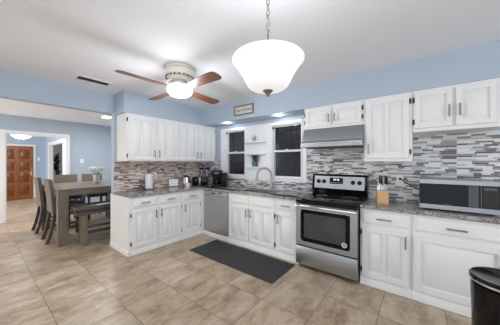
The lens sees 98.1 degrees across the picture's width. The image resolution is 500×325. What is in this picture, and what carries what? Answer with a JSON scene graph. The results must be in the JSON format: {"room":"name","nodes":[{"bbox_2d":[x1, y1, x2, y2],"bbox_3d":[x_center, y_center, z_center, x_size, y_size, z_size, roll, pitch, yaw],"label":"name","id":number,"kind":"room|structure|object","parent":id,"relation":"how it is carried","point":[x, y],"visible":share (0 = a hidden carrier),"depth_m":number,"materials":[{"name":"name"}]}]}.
{"room":"kitchen","nodes":[
{"label":"kitchen","id":0,"kind":"room"},
{"bbox_2d":[7,134,44,200],"bbox_3d":[-9.997,0.141,7.045,0.120,2.564,4.900,0,0,38],"label":"wall","id":1,"kind":"structure","parent":0,"point":[39,142],"depth_m":8.77,"materials":[{"name":"blue paint"}]},
{"bbox_2d":[7,146,32,199],"bbox_3d":[-8.895,0.390,8.268,0.099,2.047,0.899,0,0,38],"label":"door","id":2,"kind":"structure","parent":1,"relation":"in","point":[19,158],"depth_m":8.34,"materials":[{"name":"brown wood"}]},
{"bbox_2d":[7,144,35,197],"bbox_3d":[-8.925,0.358,8.291,0.025,2.130,1.045,0,0,38],"label":"trim","id":3,"kind":"structure","parent":1,"relation":"attached to","point":[33,146],"depth_m":8.64,"materials":[{"name":"white paint"}]},
{"bbox_2d":[45,137,63,178],"bbox_3d":[-6.697,0.141,7.644,4.330,2.564,0.120,0,0,38],"label":"wall","id":4,"kind":"structure","parent":0,"point":[47,139],"depth_m":8.67,"materials":[{"name":"blue paint"}]},
{"bbox_2d":[48,139,63,180],"bbox_3d":[-6.777,0.323,7.695,2.940,2.200,0.140,0,0,38],"label":"trim","id":5,"kind":"structure","parent":4,"relation":"attached to","point":[50,144],"depth_m":8.50,"materials":[{"name":"white paint"}]},
{"bbox_2d":[60,143,63,174],"bbox_3d":[-6.057,0.381,7.074,0.800,2.065,0.126,0,0,38],"label":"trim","id":6,"kind":"structure","parent":4,"relation":"in","point":[62,143],"depth_m":7.28,"materials":[{"name":"white paint"}]},
{"bbox_2d":[0,114,110,202],"bbox_3d":[-6.003,0.141,4.925,0.120,2.564,6.500,0,0,38],"label":"wall","id":7,"kind":"structure","parent":0,"point":[91,143],"depth_m":6.25,"materials":[{"name":"blue paint"}]},
{"bbox_2d":[0,129,69,223],"bbox_3d":[-5.472,0.323,5.588,0.145,2.200,1.280,0,0,38],"label":"trim","id":8,"kind":"structure","parent":7,"relation":"attached to","point":[3,133],"depth_m":5.13,"materials":[{"name":"white paint"}]},
{"bbox_2d":[53,144,61,182],"bbox_3d":[-8.470,0.141,11.441,0.150,2.564,4.100,0,0,38],"label":"wall","id":9,"kind":"structure","parent":0,"point":[57,149],"depth_m":10.40,"materials":[{"name":"grey paint"}]},
{"bbox_2d":[0,70,115,193],"bbox_3d":[-3.133,0.141,2.670,0.120,2.564,6.500,0,0,38],"label":"wall","id":10,"kind":"structure","parent":0,"point":[13,86],"depth_m":3.10,"materials":[{"name":"blue paint"}]},
{"bbox_2d":[110,194,112,246],"bbox_3d":[-2.345,0.978,3.676,0.120,0.890,0.025,0,0,38],"label":"trim","id":11,"kind":"structure","parent":10,"relation":"attached to","point":[111,195],"depth_m":3.69,"materials":[{"name":"white paint"}]},
{"bbox_2d":[116,112,177,160],"bbox_3d":[-1.801,-0.408,3.909,0.441,0.774,0.943,0,0,38],"label":"upper cabinet","id":12,"kind":"object","parent":10,"relation":"attached to","point":[138,137],"visible":1,"depth_m":3.67,"materials":[{"name":"white paint"}]},
{"bbox_2d":[114,161,204,191],"bbox_3d":[-1.680,0.236,4.415,0.008,0.514,1.960,0,0,38],"label":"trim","id":13,"kind":"structure","parent":10,"relation":"attached to","point":[128,175],"depth_m":4.12,"materials":[{"name":"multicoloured tile"}]},
{"bbox_2d":[170,121,215,161],"bbox_3d":[-1.209,-0.408,4.663,0.441,0.774,0.970,0,0,38],"label":"upper cabinet","id":14,"kind":"object","parent":10,"relation":"attached to","point":[196,143],"visible":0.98,"depth_m":4.49,"materials":[{"name":"white paint"}]},
{"bbox_2d":[234,103,253,115],"bbox_3d":[-0.117,-0.952,3.919,0.450,0.180,0.020,0,0,38],"label":"wall sign","id":15,"kind":"object","parent":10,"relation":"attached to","point":[245,109],"visible":1,"depth_m":3.90,"materials":[{"name":"brown wood"}]},
{"bbox_2d":[0,198,470,324],"bbox_3d":[-3.257,1.473,4.357,17.600,0.100,9.200,0,0,38],"label":"floor","id":16,"kind":"structure","parent":0,"point":[94,283],"depth_m":2.39,"materials":[{"name":"tile"}]},
{"bbox_2d":[31,177,70,233],"bbox_3d":[-4.255,0.863,4.649,0.450,1.120,0.575,0,0,38],"label":"dining chair","id":17,"kind":"object","parent":16,"relation":"on","point":[41,201],"visible":0.56,"depth_m":4.39,"materials":[{"name":"leather"}]},
{"bbox_2d":[53,153,61,174],"bbox_3d":[-8.672,0.483,9.756,0.519,1.880,0.536,0,0,3],"label":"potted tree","id":18,"kind":"object","parent":16,"relation":"on","point":[56,160],"visible":0.52,"depth_m":9.71,"materials":[{"name":"green plant"}]},
{"bbox_2d":[41,179,84,244],"bbox_3d":[-3.527,0.863,4.102,0.450,1.120,0.575,0,0,38],"label":"dining chair","id":19,"kind":"object","parent":16,"relation":"on","point":[48,183],"visible":0.65,"depth_m":3.93,"materials":[{"name":"grey fabric"}]},
{"bbox_2d":[53,174,82,217],"bbox_3d":[-4.427,0.863,5.276,0.575,1.120,0.450,0,0,38],"label":"dining chair","id":20,"kind":"object","parent":16,"relation":"on","point":[71,177],"visible":0.2,"depth_m":5.33,"materials":[{"name":"grey fabric"}]},
{"bbox_2d":[40,180,110,246],"bbox_3d":[-3.408,0.941,4.669,1.578,0.965,1.395,0,0,38],"label":"dining table","id":21,"kind":"object","parent":16,"relation":"on","point":[62,191],"visible":0.46,"depth_m":3.76,"materials":[{"name":"grey wood"}]},
{"bbox_2d":[89,167,104,182],"bbox_3d":[-3.460,0.275,4.880,0.337,0.368,0.331,0,0,38],"label":"flower vase","id":22,"kind":"object","parent":21,"relation":"on","point":[96,177],"visible":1,"depth_m":4.84,"materials":[{"name":"white ceramic"}]},
{"bbox_2d":[70,200,109,245],"bbox_3d":[-2.624,1.081,4.152,0.360,0.685,1.240,0,0,38],"label":"bench","id":23,"kind":"object","parent":16,"relation":"on","point":[83,210],"visible":0.49,"depth_m":3.74,"materials":[{"name":"wood"}]},
{"bbox_2d":[81,173,106,219],"bbox_3d":[-4.087,0.863,5.708,0.575,1.120,0.450,0,0,38],"label":"dining chair","id":24,"kind":"object","parent":16,"relation":"on","point":[85,177],"visible":0.3,"depth_m":5.66,"materials":[{"name":"grey fabric"}]},
{"bbox_2d":[112,194,157,256],"bbox_3d":[-1.905,0.978,3.616,0.641,0.890,0.476,0,0,38],"label":"base cabinet","id":25,"kind":"object","parent":16,"relation":"on","point":[135,219],"visible":0.97,"depth_m":3.43,"materials":[{"name":"white paint"}]},
{"bbox_2d":[158,192,181,246],"bbox_3d":[-1.613,0.978,3.986,0.641,0.890,0.462,0,0,38],"label":"base cabinet","id":26,"kind":"object","parent":16,"relation":"on","point":[169,204],"visible":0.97,"depth_m":3.80,"materials":[{"name":"white paint"}]},
{"bbox_2d":[182,189,204,239],"bbox_3d":[-1.141,0.978,4.567,0.667,0.890,1.031,0,0,38],"label":"base cabinet","id":27,"kind":"object","parent":16,"relation":"on","point":[193,200],"visible":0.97,"depth_m":4.18,"materials":[{"name":"white paint"}]},
{"bbox_2d":[113,184,311,199],"bbox_3d":[-0.626,0.513,3.574,2.706,0.040,1.980,0,0,38],"label":"countertop","id":28,"kind":"structure","parent":27,"relation":"on","point":[281,194],"depth_m":3.70,"materials":[{"name":"stone"}]},
{"bbox_2d":[168,178,178,186],"bbox_3d":[-1.563,0.411,4.424,0.200,0.166,0.046,0,0,-28],"label":"sign","id":29,"kind":"object","parent":28,"relation":"on","point":[171,182],"visible":1,"depth_m":4.42,"materials":[{"name":"white plastic"}]},
{"bbox_2d":[182,175,189,186],"bbox_3d":[-1.312,0.376,4.451,0.156,0.234,0.209,0,0,23],"label":"kettle","id":30,"kind":"object","parent":28,"relation":"on","point":[186,179],"visible":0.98,"depth_m":4.39,"materials":[{"name":"silver metal"}]},
{"bbox_2d":[192,176,208,185],"bbox_3d":[-1.065,0.400,4.697,0.342,0.188,0.175,0,0,0],"label":"toaster","id":31,"kind":"object","parent":28,"relation":"on","point":[197,180],"visible":1,"depth_m":4.61,"materials":[{"name":"metal"}]},
{"bbox_2d":[199,168,203,175],"bbox_3d":[-1.107,0.305,4.957,0.100,0.377,0.100,0,0,38],"label":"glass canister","id":32,"kind":"object","parent":28,"relation":"on","point":[201,170],"visible":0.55,"depth_m":4.92,"materials":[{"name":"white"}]},
{"bbox_2d":[205,168,208,183],"bbox_3d":[-0.981,0.305,4.972,0.100,0.377,0.100,0,0,38],"label":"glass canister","id":33,"kind":"object","parent":28,"relation":"on","point":[206,169],"visible":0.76,"depth_m":4.94,"materials":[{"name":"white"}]},
{"bbox_2d":[211,170,227,186],"bbox_3d":[-0.621,0.326,4.444,0.305,0.335,0.285,0,0,0],"label":"coffee maker","id":34,"kind":"object","parent":28,"relation":"on","point":[220,179],"visible":0.99,"depth_m":4.33,"materials":[{"name":"black plastic"}]},
{"bbox_2d":[250,190,272,193],"bbox_3d":[0.182,0.628,3.798,0.698,0.190,0.368,0,0,38],"label":"sink","id":35,"kind":"object","parent":28,"relation":"in","point":[250,190],"visible":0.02,"depth_m":3.99,"materials":[{"name":"metal"}]},
{"bbox_2d":[255,167,274,189],"bbox_3d":[0.272,0.291,3.914,0.356,0.405,0.094,0,0,4],"label":"faucet","id":36,"kind":"object","parent":28,"relation":"on","point":[271,185],"visible":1,"depth_m":3.90,"materials":[{"name":"silver metal"}]},
{"bbox_3d":[-1.834,0.328,3.964,0.202,0.331,0.170,0,0,-2],"label":"paper towel holder","id":37,"kind":"object","parent":28,"relation":"on","visible":0},
{"bbox_2d":[145,174,152,188],"bbox_3d":[-1.850,0.345,3.963,0.128,0.268,0.128,0,0,38],"label":"paper towel roll","id":38,"kind":"object","parent":37,"relation":"on","point":[148,177],"visible":0.99,"depth_m":3.91,"materials":[{"name":"white paper"}]},
{"bbox_2d":[204,190,228,241],"bbox_3d":[-0.484,0.980,4.320,0.656,0.886,0.592,0,0,38],"label":"dishwasher","id":39,"kind":"object","parent":16,"relation":"on","point":[216,203],"visible":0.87,"depth_m":4.07,"materials":[{"name":"metal"}]},
{"bbox_2d":[190,240,294,283],"bbox_3d":[-0.179,1.418,3.257,1.580,0.011,0.597,0,0,38],"label":"floor mat","id":40,"kind":"object","parent":16,"relation":"on","point":[266,268],"visible":1,"depth_m":3.12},
{"bbox_2d":[228,193,275,255],"bbox_3d":[0.162,0.978,3.800,0.988,0.890,0.632,0,0,38],"label":"base cabinet","id":41,"kind":"object","parent":16,"relation":"on","point":[251,218],"visible":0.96,"depth_m":3.54,"materials":[{"name":"white paint"}]},
{"bbox_2d":[275,198,298,263],"bbox_3d":[0.704,0.978,3.380,0.380,0.890,0.641,0,0,38],"label":"base cabinet","id":42,"kind":"object","parent":16,"relation":"on","point":[285,208],"visible":0.59,"depth_m":3.16,"materials":[{"name":"white paint"}]},
{"bbox_2d":[294,174,368,281],"bbox_3d":[1.124,0.801,2.975,0.778,1.245,0.736,0,0,38],"label":"stove","id":43,"kind":"object","parent":16,"relation":"on","point":[328,218],"visible":0.99,"depth_m":2.77,"materials":[{"name":"silver metal"}]},
{"bbox_2d":[296,193,367,206],"bbox_3d":[1.126,0.503,2.977,0.778,0.031,0.635,0,0,38],"label":"cooktop","id":44,"kind":"object","parent":43,"relation":"in","point":[324,199],"depth_m":2.86,"materials":[{"name":"black glass"}]},
{"bbox_2d":[360,208,411,298],"bbox_3d":[1.662,0.978,2.627,0.488,0.890,0.641,0,0,38],"label":"base cabinet","id":45,"kind":"object","parent":16,"relation":"on","point":[385,236],"visible":0.94,"depth_m":2.40,"materials":[{"name":"white paint"}]},
{"bbox_2d":[412,214,499,317],"bbox_3d":[2.126,0.978,2.263,0.688,0.890,0.641,0,0,38],"label":"base cabinet","id":46,"kind":"object","parent":16,"relation":"on","point":[444,250],"visible":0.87,"depth_m":2.08,"materials":[{"name":"white paint"}]},
{"bbox_2d":[360,198,499,223],"bbox_3d":[1.949,0.513,2.409,1.206,0.040,0.613,0,0,38],"label":"countertop","id":47,"kind":"structure","parent":46,"relation":"on","point":[407,207],"depth_m":2.23,"materials":[{"name":"stone"}]},
{"bbox_2d":[376,183,388,204],"bbox_3d":[1.582,0.358,2.590,0.116,0.270,0.100,0,0,24],"label":"knife block","id":48,"kind":"object","parent":47,"relation":"on","point":[382,196],"visible":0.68,"depth_m":2.55,"materials":[{"name":"brown wood"}]},
{"bbox_2d":[419,177,499,214],"bbox_3d":[2.148,0.334,2.278,0.578,0.318,0.362,0,0,38],"label":"microwave","id":49,"kind":"object","parent":47,"relation":"on","point":[482,196],"visible":1,"depth_m":2.12,"materials":[{"name":"metal"}]},
{"bbox_2d":[468,267,499,324],"bbox_3d":[1.693,1.096,1.426,0.366,0.654,0.383,0,0,38],"label":"trash can","id":50,"kind":"object","parent":16,"relation":"on","point":[484,281],"visible":1,"depth_m":1.44,"materials":[{"name":"black metal"}]},
{"bbox_2d":[0,0,499,125],"bbox_3d":[-3.257,-1.191,4.357,17.600,0.100,9.200,0,0,38],"label":"ceiling","id":51,"kind":"structure","parent":0,"point":[59,41],"depth_m":1.96,"materials":[{"name":"paint"}]},
{"bbox_2d":[11,135,31,139],"bbox_3d":[-6.561,-0.886,6.221,0.432,0.510,0.432,0,0,38],"label":"ceiling light","id":52,"kind":"object","parent":51,"relation":"hanging from","point":[20,137],"visible":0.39,"depth_m":6.13,"materials":[{"name":"white glass"}]},
{"bbox_2d":[74,75,111,85],"bbox_3d":[-2.182,-1.137,3.023,0.190,0.008,0.400,0,0,38],"label":"ceiling vent","id":53,"kind":"object","parent":51,"relation":"in","point":[79,77],"visible":1,"depth_m":3.01,"materials":[{"name":"metal"}]},
{"bbox_2d":[100,115,110,118],"bbox_3d":[-3.500,-1.120,5.311,0.300,0.042,0.200,0,0,38],"label":"ceiling light","id":54,"kind":"object","parent":51,"relation":"attached to","point":[102,116],"visible":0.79,"depth_m":5.24,"materials":[{"name":"white glass"}]},
{"bbox_2d":[115,63,220,103],"bbox_3d":[-0.860,-0.961,2.663,1.038,0.360,1.113,0,0,-6],"label":"ceiling fan","id":55,"kind":"object","parent":51,"relation":"attached to","point":[181,76],"visible":1,"depth_m":2.51,"materials":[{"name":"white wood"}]},
{"bbox_2d":[232,0,304,96],"bbox_3d":[0.100,-0.754,1.212,0.398,0.773,0.398,0,0,38],"label":"pendant light","id":56,"kind":"object","parent":51,"relation":"hanging from","point":[267,67],"visible":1,"depth_m":1.10,"materials":[{"name":"white glass"}]},
{"bbox_2d":[216,115,499,201],"bbox_3d":[1.867,0.141,2.964,7.620,2.564,0.140,0,0,38],"label":"wall","id":57,"kind":"structure","parent":0,"point":[218,129],"depth_m":4.50,"materials":[{"name":"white paint"}]},
{"bbox_2d":[226,130,243,175],"bbox_3d":[-0.300,-0.202,4.596,0.527,0.940,0.090,0,0,38],"label":"window","id":58,"kind":"structure","parent":57,"relation":"in","point":[227,133],"depth_m":4.75,"materials":[{"name":"white paint"}]},
{"bbox_2d":[230,131,243,173],"bbox_3d":[-0.251,-0.202,4.660,0.521,0.936,0.029,0,0,38],"label":"window curtain","id":59,"kind":"object","parent":58,"relation":"hanging from","point":[236,138],"visible":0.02,"depth_m":4.68,"materials":[{"name":"grey fabric"}]},
{"bbox_2d":[244,141,265,143],"bbox_3d":[0.085,-0.391,4.184,0.450,0.018,0.107,0,0,38],"label":"wall shelf","id":60,"kind":"object","parent":57,"relation":"attached to","point":[254,141],"visible":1,"depth_m":4.14,"materials":[{"name":"white paint"}]},
{"bbox_2d":[221,119,306,182],"bbox_3d":[0.139,-0.197,4.204,2.019,1.070,0.045,0,0,38],"label":"trim","id":61,"kind":"structure","parent":57,"relation":"attached to","point":[263,132],"depth_m":4.15,"materials":[{"name":"white paint"}]},
{"bbox_2d":[272,123,300,177],"bbox_3d":[0.654,-0.202,3.846,0.569,0.940,0.090,0,0,38],"label":"window","id":62,"kind":"structure","parent":57,"relation":"in","point":[299,124],"depth_m":3.94,"materials":[{"name":"white paint"}]},
{"bbox_2d":[276,125,300,176],"bbox_3d":[0.704,-0.202,3.909,0.563,0.936,0.030,0,0,38],"label":"window curtain","id":63,"kind":"object","parent":62,"relation":"hanging from","point":[288,137],"visible":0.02,"depth_m":3.91,"materials":[{"name":"grey fabric"}]},
{"bbox_2d":[114,40,499,127],"bbox_3d":[1.226,-0.968,2.132,7.400,0.345,1.960,0,0,38],"label":"soffit","id":64,"kind":"structure","parent":57,"relation":"attached to","point":[482,61],"depth_m":2.86,"materials":[{"name":"blue paint"}]},
{"bbox_2d":[300,124,363,149],"bbox_3d":[1.196,-0.343,3.066,0.806,0.276,0.510,0,0,38],"label":"range hood","id":65,"kind":"object","parent":57,"relation":"attached to","point":[343,137],"visible":0.91,"depth_m":2.89,"materials":[{"name":"metal"}]},
{"bbox_2d":[304,99,363,129],"bbox_3d":[1.221,-0.638,3.100,0.794,0.313,0.441,0,0,38],"label":"upper cabinet","id":66,"kind":"object","parent":57,"relation":"attached to","point":[347,113],"visible":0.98,"depth_m":2.92,"materials":[{"name":"white paint"}]},
{"bbox_2d":[205,130,499,201],"bbox_3d":[1.006,0.078,3.546,5.292,0.830,0.008,0,0,38],"label":"backsplash","id":67,"kind":"structure","parent":57,"relation":"attached to","point":[467,155],"depth_m":2.71,"materials":[{"name":"grey tile"}]},
{"bbox_2d":[364,92,412,161],"bbox_3d":[1.726,-0.404,2.704,0.485,0.782,0.441,0,0,38],"label":"upper cabinet","id":68,"kind":"object","parent":57,"relation":"attached to","point":[388,120],"visible":0.99,"depth_m":2.55,"materials":[{"name":"white paint"}]},
{"bbox_2d":[396,176,403,184],"bbox_3d":[1.939,0.233,2.802,0.076,0.120,0.009,0,0,38],"label":"wall outlet","id":69,"kind":"object","parent":57,"relation":"attached to","point":[398,182],"visible":0.86,"depth_m":2.80,"materials":[{"name":"white plastic"}]},
{"bbox_2d":[413,77,499,135],"bbox_3d":[2.180,-0.566,2.347,0.663,0.458,0.441,0,0,38],"label":"upper cabinet","id":70,"kind":"object","parent":57,"relation":"attached to","point":[474,106],"visible":1,"depth_m":2.21,"materials":[{"name":"white paint"}]},
{"bbox_3d":[0.085,0.089,4.184,0.450,0.018,0.107,0,0,38],"label":"wall shelf","id":71,"kind":"object","parent":57,"relation":"attached to","visible":0},
{"bbox_2d":[249,155,258,166],"bbox_3d":[0.065,-0.043,4.158,0.255,0.246,0.211,0,0,38],"label":"potted plant","id":72,"kind":"object","parent":71,"relation":"on","point":[254,160],"visible":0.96,"depth_m":4.15,"materials":[{"name":"green plant"}]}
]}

